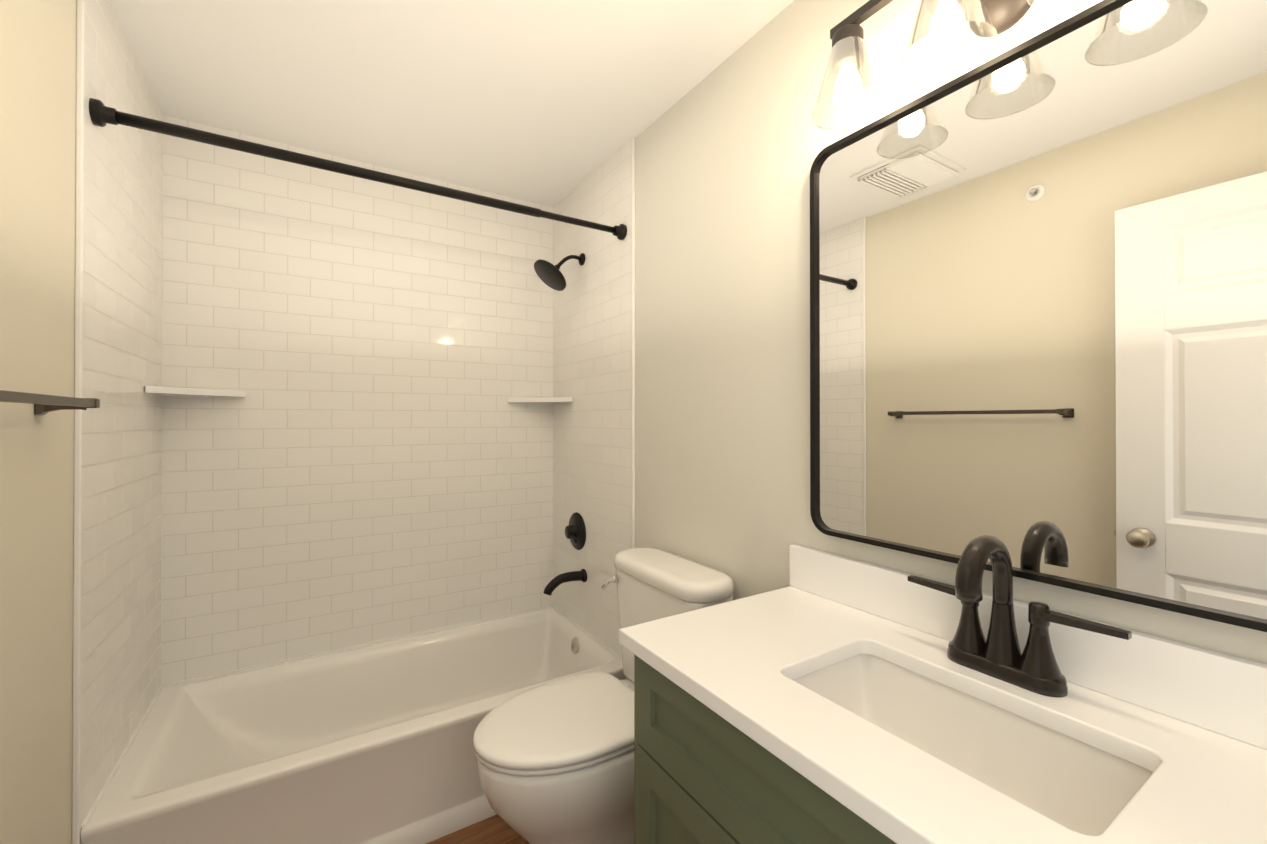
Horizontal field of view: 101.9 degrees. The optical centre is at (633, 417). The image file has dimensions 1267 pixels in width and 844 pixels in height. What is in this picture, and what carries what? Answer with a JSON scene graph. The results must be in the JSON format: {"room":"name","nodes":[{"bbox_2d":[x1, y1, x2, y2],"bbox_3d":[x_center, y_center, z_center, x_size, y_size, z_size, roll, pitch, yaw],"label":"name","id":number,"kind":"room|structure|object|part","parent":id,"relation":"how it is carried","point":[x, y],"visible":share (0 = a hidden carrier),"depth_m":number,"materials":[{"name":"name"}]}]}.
{"room":"bathroom","nodes":[
{"label":"bathroom","id":0,"kind":"room"},
{"bbox_2d":[0,0,81,843],"bbox_3d":[-0.981,0.110,0.602,0.100,2.405,2.860,0,0,-32],"label":"wall","id":1,"kind":"structure","parent":0,"point":[37,170],"depth_m":1.02,"materials":[{"name":"beige paint"}]},
{"bbox_2d":[0,390,99,414],"bbox_3d":[-0.965,-0.026,0.753,0.086,0.037,0.727,0,0,-32],"label":"towel rail","id":2,"kind":"object","parent":1,"relation":"attached to","point":[44,404],"visible":1,"depth_m":0.92,"materials":[{"name":"brown metal"}]},
{"bbox_2d":[72,0,84,843],"bbox_3d":[-1.281,0.113,1.186,0.012,2.405,0.012,0,0,-32],"label":"trim","id":3,"kind":"structure","parent":1,"relation":"attached to","point":[78,426],"depth_m":1.18,"materials":[{"name":"white"}]},
{"bbox_2d":[80,0,162,841],"bbox_3d":[-1.488,-0.051,1.513,0.010,2.075,0.760,0,0,-32],"label":"wall tiles","id":4,"kind":"structure","parent":1,"relation":"attached to","point":[122,446],"depth_m":1.42,"materials":[{"name":"white tile"}]},
{"bbox_2d":[89,98,626,239],"bbox_3d":[-0.677,-0.742,1.650,1.504,0.060,0.060,0,0,-32],"label":"rail","id":5,"kind":"object","parent":4,"relation":"attached to","point":[101,114],"visible":0.98,"depth_m":1.48,"materials":[{"name":"black metal"}]},
{"bbox_2d":[145,386,245,396],"bbox_3d":[-1.519,-0.091,1.799,0.242,0.022,0.242,0,0,-32],"label":"corner shelf","id":6,"kind":"object","parent":1,"relation":"attached to","point":[166,391],"visible":0.98,"depth_m":1.78,"materials":[{"name":"white stone"}]},
{"bbox_2d":[108,0,793,206],"bbox_3d":[-0.320,-1.130,1.083,1.724,0.080,2.960,0,0,-32],"label":"ceiling","id":7,"kind":"structure","parent":0,"point":[551,103],"depth_m":1.62,"materials":[{"name":"white paint"}]},
{"bbox_2d":[426,814,527,843],"bbox_3d":[-0.320,1.340,1.070,1.724,0.050,2.960,0,0,-32],"label":"floor","id":8,"kind":"structure","parent":0,"point":[495,829],"depth_m":1.62,"materials":[{"name":"brown wood"}]},
{"bbox_2d":[81,605,626,843],"bbox_3d":[-0.847,1.136,1.909,1.504,0.366,0.760,0,0,-32],"label":"bathtub","id":9,"kind":"object","parent":8,"relation":"on","point":[369,743],"visible":0.9,"depth_m":1.66,"materials":[{"name":"white ceramic"}]},
{"bbox_2d":[473,547,733,843],"bbox_3d":[-0.100,0.886,1.485,0.711,0.862,0.494,0,0,-32],"label":"toilet","id":10,"kind":"object","parent":8,"relation":"on","point":[555,762],"visible":0.73,"depth_m":1.34,"materials":[{"name":"white ceramic"}]},
{"bbox_3d":[-0.188,0.836,1.427,0.500,0.046,0.378,0,0,-32],"label":"seat","id":11,"kind":"part","parent":10,"relation":"part of","materials":[{"name":"white plastic"}]},
{"bbox_3d":[-0.082,0.560,1.745,0.023,0.061,0.077,0,0,-32],"label":"handle","id":12,"kind":"part","parent":10,"relation":"part of","materials":[{"name":"silver metal"}]},
{"bbox_3d":[0.112,0.658,1.616,0.188,0.405,0.488,0,0,-32],"label":"tank","id":13,"kind":"part","parent":10,"relation":"part of","materials":[{"name":"white ceramic"}]},
{"bbox_2d":[619,535,1266,843],"bbox_3d":[0.483,0.752,0.726,0.530,1.122,1.089,0,0,-32],"label":"bathroom vanity","id":14,"kind":"object","parent":8,"relation":"on","point":[826,698],"visible":1,"depth_m":0.79,"materials":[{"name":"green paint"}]},
{"bbox_2d":[793,654,1152,835],"bbox_3d":[0.459,0.532,0.762,0.262,0.147,0.430,0,0,-32],"label":"sink","id":15,"kind":"object","parent":14,"relation":"in","point":[1080,783],"depth_m":0.82,"materials":[{"name":"white ceramic"}]},
{"bbox_2d":[908,535,1131,697],"bbox_3d":[0.578,0.310,0.838,0.164,0.237,0.318,0,0,-32],"label":"faucet","id":16,"kind":"object","parent":14,"relation":"on","point":[996,666],"depth_m":0.84,"materials":[{"name":"black metal"}]},
{"bbox_2d":[635,0,1266,664],"bbox_3d":[0.394,0.114,1.466,0.100,2.405,2.860,0,0,-32],"label":"wall","id":17,"kind":"structure","parent":0,"point":[731,148],"depth_m":1.46,"materials":[{"name":"white paint"}]},
{"bbox_2d":[508,397,572,402],"bbox_3d":[-0.450,-0.087,2.471,0.242,0.022,0.242,0,0,-32],"label":"corner shelf","id":18,"kind":"object","parent":17,"relation":"attached to","point":[544,400],"visible":1,"depth_m":2.46,"materials":[{"name":"white stone"}]},
{"bbox_2d":[553,140,630,656],"bbox_3d":[-0.205,-0.046,2.318,0.010,2.075,0.760,0,0,-32],"label":"wall tiles","id":19,"kind":"structure","parent":17,"relation":"attached to","point":[592,378],"depth_m":2.25,"materials":[{"name":"white tile"}]},
{"bbox_2d":[534,253,584,290],"bbox_3d":[-0.330,-0.663,2.295,0.229,0.184,0.168,0,0,-32],"label":"shower head","id":20,"kind":"object","parent":19,"relation":"attached to","point":[549,274],"visible":1,"depth_m":2.27},
{"bbox_2d":[543,569,586,594],"bbox_3d":[-0.307,0.729,2.281,0.197,0.089,0.060,0,0,-32],"label":"tub spout","id":21,"kind":"object","parent":19,"relation":"attached to","point":[553,584],"visible":1,"depth_m":2.27,"materials":[{"name":"black metal"}]},
{"bbox_2d":[565,512,585,549],"bbox_3d":[-0.283,0.526,2.378,0.054,0.172,0.172,0,0,-32],"label":"tub valve","id":22,"kind":"object","parent":19,"relation":"attached to","point":[575,531],"visible":0.98,"depth_m":2.35,"materials":[{"name":"black metal"}]},
{"bbox_2d":[631,138,634,547],"bbox_3d":[-0.001,0.117,1.990,0.012,2.405,0.012,0,0,-32],"label":"trim","id":23,"kind":"structure","parent":17,"relation":"attached to","point":[632,342],"depth_m":1.99,"materials":[{"name":"white"}]},
{"bbox_2d":[811,0,1091,129],"bbox_3d":[0.567,-0.720,0.902,0.210,0.185,0.527,0,0,-32],"label":"light","id":24,"kind":"object","parent":17,"relation":"attached to","point":[849,51],"visible":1,"depth_m":0.94,"materials":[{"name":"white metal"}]},
{"bbox_2d":[789,544,1266,749],"bbox_3d":[0.698,0.376,0.864,0.020,0.105,1.089,0,0,-32],"label":"backsplash","id":25,"kind":"structure","parent":17,"relation":"attached to","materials":[{"name":"white stone"}]},
{"bbox_2d":[810,0,1266,631],"bbox_3d":[0.712,-0.184,0.833,0.032,0.915,1.008,0,0,-32],"label":"mirror","id":26,"kind":"object","parent":17,"relation":"attached to","point":[1038,304],"visible":0.98,"depth_m":0.83,"materials":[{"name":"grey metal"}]},
{"bbox_3d":[-1.081,0.118,2.287,1.724,2.405,0.100,0,0,-32],"label":"wall","id":27,"kind":"structure","parent":0,"visible":0},
{"bbox_2d":[161,115,552,684],"bbox_3d":[-1.051,-0.047,2.241,1.524,2.075,0.010,0,0,-32],"label":"wall tile","id":28,"kind":"structure","parent":27,"relation":"attached to","point":[368,458],"depth_m":2.13,"materials":[{"name":"white tile"}]}
]}

